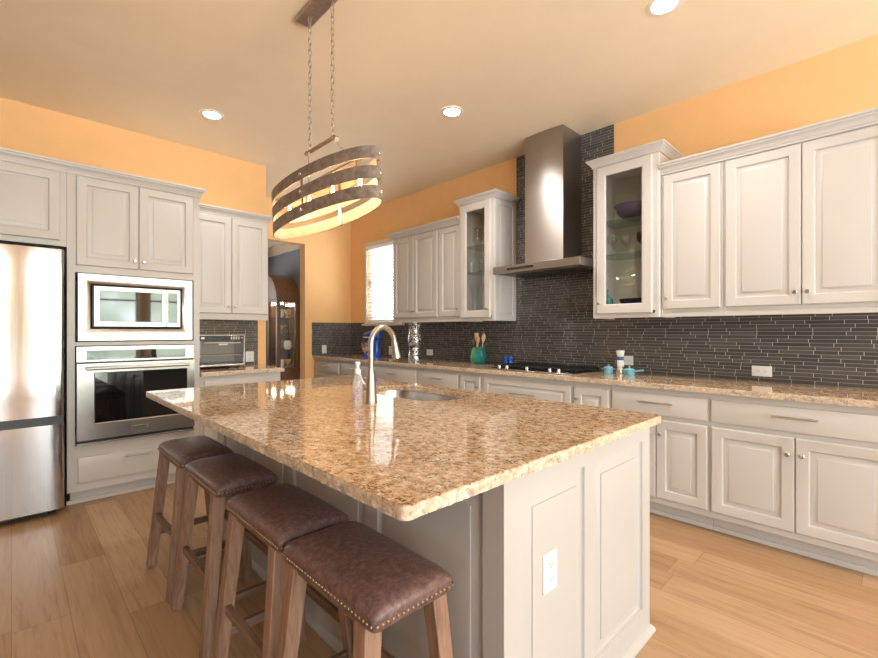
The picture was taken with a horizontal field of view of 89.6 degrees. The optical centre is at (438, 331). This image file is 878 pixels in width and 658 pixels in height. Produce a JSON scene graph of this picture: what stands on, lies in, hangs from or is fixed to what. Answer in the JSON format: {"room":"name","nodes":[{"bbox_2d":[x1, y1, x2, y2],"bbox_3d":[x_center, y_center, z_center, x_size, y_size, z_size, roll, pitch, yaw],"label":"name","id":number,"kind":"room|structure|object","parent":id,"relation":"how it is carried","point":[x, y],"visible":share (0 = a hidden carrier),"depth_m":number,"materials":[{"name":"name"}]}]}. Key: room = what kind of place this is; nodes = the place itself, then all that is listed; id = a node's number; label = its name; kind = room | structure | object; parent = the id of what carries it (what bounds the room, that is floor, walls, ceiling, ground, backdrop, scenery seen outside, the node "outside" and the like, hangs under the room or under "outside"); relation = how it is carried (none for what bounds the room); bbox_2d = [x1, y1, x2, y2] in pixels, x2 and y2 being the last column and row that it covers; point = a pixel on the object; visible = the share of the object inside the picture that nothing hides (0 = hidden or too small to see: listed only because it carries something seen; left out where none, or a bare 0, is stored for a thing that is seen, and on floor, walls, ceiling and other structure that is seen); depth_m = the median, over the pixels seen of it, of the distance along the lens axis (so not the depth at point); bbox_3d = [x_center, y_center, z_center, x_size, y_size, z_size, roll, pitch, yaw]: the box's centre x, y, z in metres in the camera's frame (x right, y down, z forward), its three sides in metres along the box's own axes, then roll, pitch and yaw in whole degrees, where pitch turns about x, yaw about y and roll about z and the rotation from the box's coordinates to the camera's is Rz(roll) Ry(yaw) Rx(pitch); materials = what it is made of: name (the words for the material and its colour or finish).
{"room":"kitchen","nodes":[
{"label":"kitchen","id":0,"kind":"room"},
{"bbox_2d":[0,97,265,364],"bbox_3d":[-4.297,-0.266,2.567,6.590,3.055,0.148,0,0,-44],"label":"wall","id":1,"kind":"structure","parent":0,"point":[229,182],"depth_m":4.05,"materials":[{"name":"paint"}]},
{"bbox_2d":[0,147,66,249],"bbox_3d":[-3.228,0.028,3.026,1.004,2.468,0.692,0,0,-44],"label":"upper cabinet","id":2,"kind":"object","parent":1,"relation":"attached to","point":[33,187],"visible":0.89,"depth_m":3.03,"materials":[{"name":"beige paint"}]},
{"bbox_2d":[200,319,257,363],"bbox_3d":[-2.212,0.090,4.485,0.745,0.516,0.008,0,0,-44],"label":"tile backsplash","id":3,"kind":"structure","parent":1,"relation":"attached to","point":[249,328],"depth_m":4.61,"materials":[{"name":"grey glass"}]},
{"bbox_2d":[200,203,271,319],"bbox_3d":[-2.075,-0.636,4.355,0.764,1.052,0.383,0,0,-44],"label":"upper cabinet","id":4,"kind":"object","parent":1,"relation":"attached to","point":[233,243],"visible":0.88,"depth_m":4.23,"materials":[{"name":"beige paint"}]},
{"bbox_2d":[246,351,253,361],"bbox_3d":[-2.001,0.267,4.677,0.085,0.110,0.009,0,0,-44],"label":"wall outlet","id":5,"kind":"object","parent":1,"relation":"attached to","point":[249,354],"visible":1,"depth_m":4.68,"materials":[{"name":"white plastic"}]},
{"bbox_2d":[266,249,299,378],"bbox_3d":[-2.553,-0.266,8.647,0.150,3.055,4.017,0,0,-44],"label":"wall","id":6,"kind":"structure","parent":0,"point":[285,264],"depth_m":9.10,"materials":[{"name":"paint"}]},
{"bbox_2d":[268,243,299,257],"bbox_3d":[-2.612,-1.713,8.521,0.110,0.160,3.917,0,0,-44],"label":"ceiling","id":7,"kind":"structure","parent":6,"relation":"attached to","point":[282,248],"depth_m":9.19,"materials":[{"name":"white paint"}]},
{"bbox_2d":[266,197,350,378],"bbox_3d":[-2.933,-0.266,5.376,4.256,3.055,0.158,0,0,-44],"label":"wall","id":8,"kind":"structure","parent":0,"point":[325,257],"depth_m":6.47,"materials":[{"name":"paint"}]},
{"bbox_2d":[322,345,326,352],"bbox_3d":[-1.678,0.262,6.473,0.075,0.118,0.009,0,0,-44],"label":"wall outlet","id":9,"kind":"object","parent":8,"relation":"attached to","point":[324,347],"visible":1,"depth_m":6.47,"materials":[{"name":"white plastic"}]},
{"bbox_2d":[312,322,350,355],"bbox_3d":[-1.590,0.110,6.571,0.648,0.476,0.008,0,0,-44],"label":"tile backsplash","id":10,"kind":"structure","parent":8,"relation":"attached to","point":[337,336],"depth_m":6.56,"materials":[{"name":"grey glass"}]},
{"bbox_2d":[0,0,877,247],"bbox_3d":[-2.370,-1.843,2.020,9.000,0.100,13.800,0,0,-44],"label":"ceiling","id":11,"kind":"structure","parent":0,"point":[517,70],"depth_m":3.00,"materials":[{"name":"white paint"}]},
{"bbox_2d":[200,109,223,119],"bbox_3d":[-1.877,-1.788,3.658,0.182,0.007,0.182,0,0,-44],"label":"recessed light","id":12,"kind":"object","parent":11,"relation":"in","point":[207,113],"visible":1,"depth_m":3.65,"materials":[{"name":"white paint"}]},
{"bbox_2d":[271,0,382,238],"bbox_3d":[-0.639,-1.178,2.402,0.285,1.229,0.952,0,0,-44],"label":"pendant lamp","id":13,"kind":"object","parent":11,"relation":"hanging from","point":[333,191],"visible":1,"depth_m":2.31,"materials":[{"name":"brown wood"}]},
{"bbox_2d":[355,159,361,185],"bbox_3d":[-0.392,-0.774,2.188,0.054,0.148,0.054,0,0,-44],"label":"bulb","id":14,"kind":"object","parent":13,"relation":"attached to","point":[358,162],"depth_m":2.18,"materials":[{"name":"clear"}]},
{"bbox_2d":[441,106,462,116],"bbox_3d":[0.106,-1.788,3.608,0.182,0.007,0.182,0,0,-44],"label":"recessed light","id":15,"kind":"object","parent":11,"relation":"in","point":[449,111],"visible":1,"depth_m":3.60,"materials":[{"name":"white paint"}]},
{"bbox_2d":[646,0,682,16],"bbox_3d":[1.234,-1.788,2.424,0.182,0.007,0.182,0,0,-44],"label":"recessed light","id":16,"kind":"object","parent":11,"relation":"in","point":[656,8],"visible":1,"depth_m":2.44,"materials":[{"name":"white paint"}]},
{"bbox_2d":[0,483,877,657],"bbox_3d":[-2.370,1.312,2.020,9.000,0.100,13.800,0,0,-44],"label":"floor","id":17,"kind":"structure","parent":0,"point":[76,581],"depth_m":2.11,"materials":[{"name":"brown wood"}]},
{"bbox_2d":[0,244,63,521],"bbox_3d":[-3.163,0.344,2.998,0.904,1.836,0.764,0,0,-44],"label":"refrigerator","id":18,"kind":"object","parent":17,"relation":"on","point":[31,278],"visible":1,"depth_m":2.92,"materials":[{"name":"grey metal"}]},
{"bbox_2d":[64,161,206,505],"bbox_3d":[-2.535,0.028,3.688,0.910,2.468,0.703,0,0,-44],"label":"tall cabinet","id":19,"kind":"object","parent":17,"relation":"on","point":[119,223],"visible":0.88,"depth_m":3.38,"materials":[{"name":"beige paint"}]},
{"bbox_2d":[75,344,193,445],"bbox_3d":[-2.485,0.467,3.602,0.766,0.714,0.608,0,0,-44],"label":"wall oven","id":20,"kind":"object","parent":19,"relation":"in","point":[112,382],"visible":0.99,"depth_m":3.38,"materials":[{"name":"silver metal"}]},
{"bbox_2d":[77,273,191,340],"bbox_3d":[-2.480,-0.175,3.598,0.749,0.494,0.420,0,0,-44],"label":"microwave","id":21,"kind":"object","parent":19,"relation":"in","point":[144,314],"visible":1,"depth_m":3.42,"materials":[{"name":"silver metal"}]},
{"bbox_2d":[146,436,240,603],"bbox_3d":[-1.288,0.924,2.337,0.356,0.676,0.465,0,0,-44],"label":"bar stool","id":22,"kind":"object","parent":17,"relation":"on","point":[181,451],"visible":0.66,"depth_m":2.26,"materials":[{"name":"brown wood"}]},
{"bbox_2d":[171,453,278,657],"bbox_3d":[-0.933,0.924,1.970,0.356,0.676,0.465,0,0,-44],"label":"bar stool","id":23,"kind":"object","parent":17,"relation":"on","point":[224,476],"visible":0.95,"depth_m":1.86,"materials":[{"name":"brown wood"}]},
{"bbox_2d":[200,372,279,440],"bbox_3d":[-1.984,0.824,4.221,0.710,0.876,0.703,0,0,-44],"label":"base cabinet","id":24,"kind":"object","parent":17,"relation":"on","point":[270,376],"visible":0.09,"depth_m":3.92,"materials":[{"name":"beige paint"}]},
{"bbox_2d":[200,364,283,376],"bbox_3d":[-1.979,0.367,4.236,0.731,0.038,0.675,0,0,-44],"label":"countertop","id":25,"kind":"structure","parent":24,"relation":"on","point":[247,368],"depth_m":4.06,"materials":[{"name":"brown stone"}]},
{"bbox_2d":[200,334,244,369],"bbox_3d":[-2.122,0.189,4.223,0.438,0.318,0.352,0,0,-44],"label":"toaster oven","id":26,"kind":"object","parent":25,"relation":"on","point":[216,350],"visible":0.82,"depth_m":4.27,"materials":[{"name":"silver metal"}]},
{"bbox_2d":[212,483,352,657],"bbox_3d":[-0.534,0.924,1.539,0.356,0.676,0.465,0,0,-44],"label":"bar stool","id":27,"kind":"object","parent":17,"relation":"on","point":[277,515],"visible":0.79,"depth_m":1.48,"materials":[{"name":"brown wood"}]},
{"bbox_2d":[266,275,299,380],"bbox_3d":[-3.350,0.062,9.001,0.475,2.400,1.260,0,0,-44],"label":"curio cabinet","id":28,"kind":"object","parent":17,"relation":"on","point":[283,291],"visible":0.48,"depth_m":8.72,"materials":[{"name":"brown wood"}]},
{"bbox_2d":[268,275,299,299],"bbox_3d":[-3.350,-0.878,9.001,0.475,0.520,1.260,0,0,-44],"label":"hood","id":29,"kind":"object","parent":28,"relation":"attached to","point":[279,287],"depth_m":8.60,"materials":[{"name":"brown wood"}]},
{"bbox_2d":[283,341,290,348],"bbox_3d":[-2.992,0.269,8.735,0.150,0.170,0.150,0,0,-44],"label":"jar","id":30,"kind":"object","parent":28,"relation":"on","point":[287,344],"visible":0.92,"depth_m":8.68,"materials":[{"name":"white ceramic"}]},
{"bbox_2d":[284,359,290,367],"bbox_3d":[-2.992,0.631,8.735,0.150,0.160,0.150,0,0,-44],"label":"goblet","id":31,"kind":"object","parent":28,"relation":"in","point":[287,361],"visible":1,"depth_m":8.69,"materials":[{"name":"orange glass"}]},
{"bbox_2d":[284,310,290,317],"bbox_3d":[-2.992,-0.346,8.735,0.150,0.160,0.150,0,0,-44],"label":"goblet","id":32,"kind":"object","parent":28,"relation":"on","point":[287,312],"visible":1,"depth_m":8.70,"materials":[{"name":"orange glass"}]},
{"bbox_2d":[315,358,341,377],"bbox_3d":[-1.344,0.824,6.301,0.663,0.876,0.717,0,0,-44],"label":"base cabinet","id":33,"kind":"object","parent":17,"relation":"on","point":[323,367],"visible":0.21,"depth_m":6.08,"materials":[{"name":"beige paint"}]},
{"bbox_2d":[342,361,367,376],"bbox_3d":[-0.851,0.824,5.792,0.663,0.876,0.699,0,0,-44],"label":"base cabinet","id":34,"kind":"object","parent":17,"relation":"on","point":[348,367],"visible":0.1,"depth_m":5.65,"materials":[{"name":"beige paint"}]},
{"bbox_2d":[276,521,453,657],"bbox_3d":[-0.206,0.924,1.192,0.356,0.676,0.465,0,0,-44],"label":"bar stool","id":35,"kind":"object","parent":17,"relation":"on","point":[375,580],"visible":1,"depth_m":1.12,"materials":[{"name":"brown leather"}]},
{"bbox_2d":[374,364,418,383],"bbox_3d":[-0.316,0.824,5.238,0.663,0.876,0.839,0,0,-44],"label":"base cabinet","id":36,"kind":"object","parent":17,"relation":"on","point":[388,372],"visible":0.23,"depth_m":4.99,"materials":[{"name":"beige paint"}]},
{"bbox_2d":[217,427,655,657],"bbox_3d":[-0.251,0.821,2.322,1.029,0.882,2.281,0,0,-44],"label":"kitchen island","id":37,"kind":"object","parent":17,"relation":"on","point":[592,506],"visible":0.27,"depth_m":1.42,"materials":[{"name":"paint"}]},
{"bbox_2d":[146,375,660,520],"bbox_3d":[-0.387,0.363,2.203,1.395,0.031,2.359,0,0,-44],"label":"island countertop","id":38,"kind":"structure","parent":37,"relation":"on","point":[401,458],"depth_m":1.54,"materials":[{"name":"brown stone"}]},
{"bbox_2d":[353,362,362,404],"bbox_3d":[-0.378,0.244,2.057,0.052,0.207,0.054,0,0,-44],"label":"soap bottle","id":39,"kind":"object","parent":38,"relation":"on","point":[357,370],"visible":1,"depth_m":2.04,"materials":[{"name":"clear plastic"}]},
{"bbox_2d":[358,325,400,402],"bbox_3d":[-0.286,0.157,2.234,0.263,0.382,0.088,0,0,-44],"label":"faucet","id":40,"kind":"object","parent":38,"relation":"on","point":[369,386],"visible":0.99,"depth_m":2.16,"materials":[{"name":"silver metal"}]},
{"bbox_2d":[376,390,460,400],"bbox_3d":[-0.141,0.472,2.527,0.429,0.184,0.759,0,0,-44],"label":"sink","id":41,"kind":"object","parent":38,"relation":"in","point":[413,395],"visible":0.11,"depth_m":2.79,"materials":[{"name":"silver metal"}]},
{"bbox_2d":[543,548,556,595],"bbox_3d":[0.332,0.717,1.321,0.073,0.117,0.009,0,0,-44],"label":"wall outlet","id":42,"kind":"object","parent":37,"relation":"attached to","point":[550,558],"visible":1,"depth_m":1.31,"materials":[{"name":"white plastic"}]},
{"bbox_2d":[548,558,553,571],"bbox_3d":[0.334,0.697,1.319,0.031,0.029,0.002,0,0,-44],"label":"socket","id":43,"kind":"object","parent":42,"relation":"attached to","point":[550,560],"depth_m":1.32,"materials":[{"name":"white plastic"}]},
{"bbox_2d":[548,572,553,584],"bbox_3d":[0.334,0.737,1.319,0.031,0.029,0.002,0,0,-44],"label":"socket","id":44,"kind":"object","parent":42,"relation":"attached to","point":[550,574],"depth_m":1.32,"materials":[{"name":"white plastic"}]},
{"bbox_2d":[418,368,459,388],"bbox_3d":[0.188,0.824,4.717,0.663,0.876,0.609,0,0,-44],"label":"base cabinet","id":45,"kind":"object","parent":17,"relation":"on","point":[435,377],"visible":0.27,"depth_m":4.49,"materials":[{"name":"beige paint"}]},
{"bbox_2d":[460,371,482,391],"bbox_3d":[0.506,0.824,4.395,0.653,0.876,0.294,0,0,-44],"label":"base cabinet","id":46,"kind":"object","parent":17,"relation":"on","point":[472,381],"visible":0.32,"depth_m":4.18,"materials":[{"name":"beige paint"}]},
{"bbox_2d":[483,373,573,403],"bbox_3d":[0.923,0.824,3.956,0.663,0.876,0.914,0,0,-44],"label":"base cabinet","id":47,"kind":"object","parent":17,"relation":"on","point":[536,388],"visible":0.22,"depth_m":3.70,"materials":[{"name":"beige paint"}]},
{"bbox_2d":[574,382,610,407],"bbox_3d":[1.349,0.824,3.523,0.653,0.876,0.300,0,0,-44],"label":"base cabinet","id":48,"kind":"object","parent":17,"relation":"on","point":[590,394],"visible":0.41,"depth_m":3.31,"materials":[{"name":"beige paint"}]},
{"bbox_2d":[611,385,712,529],"bbox_3d":[1.670,0.824,3.183,0.663,0.876,0.632,0,0,-44],"label":"base cabinet","id":49,"kind":"object","parent":17,"relation":"on","point":[679,444],"visible":0.59,"depth_m":2.89,"materials":[{"name":"beige paint"}]},
{"bbox_2d":[710,394,877,576],"bbox_3d":[2.183,0.824,2.653,0.663,0.876,0.841,0,0,-44],"label":"base cabinet","id":50,"kind":"object","parent":17,"relation":"on","point":[801,478],"visible":0.97,"depth_m":2.45,"materials":[{"name":"beige paint"}]},
{"bbox_2d":[313,354,877,408],"bbox_3d":[0.455,0.367,4.460,0.643,0.038,5.870,0,0,-44],"label":"countertop","id":51,"kind":"structure","parent":50,"relation":"on","point":[834,395],"depth_m":3.01,"materials":[{"name":"brown stone"}]},
{"bbox_2d":[361,331,381,357],"bbox_3d":[-0.900,0.170,5.924,0.218,0.356,0.359,0,0,-44],"label":"stand mixer","id":52,"kind":"object","parent":51,"relation":"on","point":[364,345],"visible":0.77,"depth_m":5.83,"materials":[{"name":"metal"}]},
{"bbox_2d":[361,342,367,354],"bbox_3d":[-0.949,0.236,5.974,0.218,0.166,0.218,0,0,-44],"label":"bowl","id":53,"kind":"object","parent":52,"relation":"on","point":[364,346],"depth_m":5.90,"materials":[{"name":"silver metal"}]},
{"bbox_2d":[408,322,421,362],"bbox_3d":[-0.270,0.125,4.934,0.154,0.445,0.154,0,0,-44],"label":"mosaic vase","id":54,"kind":"object","parent":51,"relation":"on","point":[414,337],"visible":1,"depth_m":4.87,"materials":[{"name":"metal"}]},
{"bbox_2d":[470,347,486,363],"bbox_3d":[0.424,0.258,4.741,0.177,0.180,0.175,0,0,34],"label":"utensil crock","id":55,"kind":"object","parent":51,"relation":"on","point":[478,355],"visible":0.98,"depth_m":4.68,"materials":[{"name":"green ceramic"}]},
{"bbox_2d":[482,334,485,346],"bbox_3d":[0.463,0.180,4.709,0.067,0.305,0.023,0,0,30],"label":"wooden spoon","id":56,"kind":"object","parent":55,"relation":"in","point":[483,335],"visible":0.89,"depth_m":4.70,"materials":[{"name":"brown wood"}]},
{"bbox_2d":[487,362,600,374],"bbox_3d":[0.928,0.327,3.986,0.505,0.040,0.878,0,0,-44],"label":"gas cooktop","id":57,"kind":"object","parent":51,"relation":"in","point":[517,366],"visible":1,"depth_m":3.84,"materials":[{"name":"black metal"}]},
{"bbox_2d":[602,364,614,372],"bbox_3d":[1.411,0.310,3.684,0.076,0.074,0.107,0,0,-44],"label":"pot","id":58,"kind":"object","parent":51,"relation":"on","point":[607,369],"visible":0.99,"depth_m":3.65,"materials":[{"name":"teal ceramic"}]},
{"bbox_2d":[616,350,624,373],"bbox_3d":[1.491,0.253,3.637,0.068,0.190,0.068,0,0,-44],"label":"pepper grinder","id":59,"kind":"object","parent":51,"relation":"on","point":[620,353],"visible":0.96,"depth_m":3.61,"materials":[{"name":"white ceramic"}]},
{"bbox_2d":[616,350,624,356],"bbox_3d":[1.491,0.182,3.637,0.068,0.050,0.068,0,0,-44],"label":"cup","id":60,"kind":"object","parent":59,"relation":"on","point":[620,353],"depth_m":3.61,"materials":[{"name":"white ceramic"}]},
{"bbox_2d":[622,366,643,374],"bbox_3d":[1.550,0.314,3.533,0.085,0.068,0.175,0,0,-44],"label":"pot","id":61,"kind":"object","parent":51,"relation":"on","point":[628,371],"visible":1,"depth_m":3.52,"materials":[{"name":"teal ceramic"}]},
{"bbox_2d":[351,34,877,388],"bbox_3d":[1.962,-0.266,3.484,0.168,3.055,9.683,0,0,-44],"label":"wall","id":62,"kind":"structure","parent":0,"point":[555,323],"depth_m":3.49,"materials":[{"name":"paint"}]},
{"bbox_2d":[362,238,404,325],"bbox_3d":[-0.751,-0.685,6.228,0.175,1.205,0.940,0,0,-44],"label":"window","id":63,"kind":"structure","parent":62,"relation":"in","point":[387,239],"depth_m":6.48,"materials":[{"name":"white paint"}]},
{"bbox_2d":[367,241,392,322],"bbox_3d":[-0.761,-0.675,6.219,0.062,1.118,0.792,0,0,-44],"label":"window blind","id":64,"kind":"object","parent":63,"relation":"attached to","point":[382,250],"visible":0.71,"depth_m":6.28,"materials":[{"name":"white"}]},
{"bbox_2d":[386,222,438,322],"bbox_3d":[-0.214,-0.658,5.344,0.389,1.109,0.892,0,0,-44],"label":"upper cabinet","id":65,"kind":"object","parent":62,"relation":"attached to","point":[415,249],"visible":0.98,"depth_m":5.18,"materials":[{"name":"beige paint"}]},
{"bbox_2d":[427,349,432,355],"bbox_3d":[-0.117,0.262,5.506,0.009,0.075,0.110,0,0,-44],"label":"wall outlet","id":66,"kind":"object","parent":62,"relation":"attached to","point":[429,351],"visible":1,"depth_m":5.49,"materials":[{"name":"white plastic"}]},
{"bbox_2d":[435,216,462,321],"bbox_3d":[0.213,-0.658,4.896,0.381,1.109,0.343,0,0,-44],"label":"upper cabinet","id":67,"kind":"object","parent":62,"relation":"attached to","point":[448,228],"visible":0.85,"depth_m":4.79,"materials":[{"name":"beige paint"}]},
{"bbox_2d":[453,188,519,321],"bbox_3d":[0.489,-0.739,4.593,0.405,1.270,0.565,0,0,-44],"label":"upper cabinet","id":68,"kind":"object","parent":62,"relation":"attached to","point":[485,216],"visible":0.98,"depth_m":4.51,"materials":[{"name":"beige paint"}]},
{"bbox_2d":[493,124,592,278],"bbox_3d":[0.990,-1.157,4.011,0.494,1.268,0.888,0,0,-44],"label":"range hood","id":69,"kind":"object","parent":62,"relation":"attached to","point":[552,155],"visible":0.91,"depth_m":3.94,"materials":[{"name":"silver metal"}]},
{"bbox_2d":[624,356,632,364],"bbox_3d":[1.586,0.247,3.745,0.009,0.078,0.115,0,0,-44],"label":"wall outlet","id":70,"kind":"object","parent":62,"relation":"attached to","point":[628,360],"visible":0.62,"depth_m":3.73,"materials":[{"name":"white plastic"}]},
{"bbox_2d":[585,139,682,318],"bbox_3d":[1.538,-0.739,3.509,0.405,1.270,0.600,0,0,-44],"label":"upper cabinet","id":71,"kind":"object","parent":62,"relation":"attached to","point":[634,173],"visible":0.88,"depth_m":3.50,"materials":[{"name":"beige paint"}]},
{"bbox_2d":[606,290,613,303],"bbox_3d":[1.376,-0.246,3.569,0.072,0.179,0.064,0,0,-9],"label":"glass figurine","id":72,"kind":"object","parent":71,"relation":"in","point":[609,300],"visible":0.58,"depth_m":3.55,"materials":[{"name":"teal glass"}]},
{"bbox_2d":[614,200,641,221],"bbox_3d":[1.555,-0.944,3.527,0.300,0.122,0.300,0,0,-44],"label":"footed bowl","id":73,"kind":"object","parent":71,"relation":"in","point":[631,211],"visible":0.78,"depth_m":3.45,"materials":[{"name":"ceramic"}]},
{"bbox_2d":[618,298,641,303],"bbox_3d":[1.559,-0.206,3.510,0.250,0.100,0.250,0,0,-44],"label":"bowl","id":74,"kind":"object","parent":71,"relation":"in","point":[625,300],"visible":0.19,"depth_m":3.42,"materials":[{"name":"blue ceramic"}]},
{"bbox_2d":[636,231,641,254],"bbox_3d":[1.615,-0.700,3.509,0.092,0.175,0.092,0,0,-44],"label":"goblet","id":75,"kind":"object","parent":71,"relation":"in","point":[639,234],"visible":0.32,"depth_m":3.49,"materials":[{"name":"clear glass"}]},
{"bbox_2d":[658,148,723,316],"bbox_3d":[1.861,-0.658,3.192,0.381,1.109,0.393,0,0,-44],"label":"upper cabinet","id":76,"kind":"object","parent":62,"relation":"attached to","point":[692,185],"visible":0.93,"depth_m":3.08,"materials":[{"name":"beige paint"}]},
{"bbox_2d":[752,366,771,376],"bbox_3d":[2.240,0.277,3.069,0.009,0.072,0.115,0,0,-44],"label":"wall outlet","id":77,"kind":"object","parent":62,"relation":"attached to","point":[765,371],"visible":1,"depth_m":3.06,"materials":[{"name":"white plastic"}]},
{"bbox_2d":[721,107,877,315],"bbox_3d":[2.288,-0.658,2.750,0.381,1.109,0.834,0,0,-44],"label":"upper cabinet","id":78,"kind":"object","parent":62,"relation":"attached to","point":[801,203],"visible":1,"depth_m":2.64,"materials":[{"name":"beige paint"}]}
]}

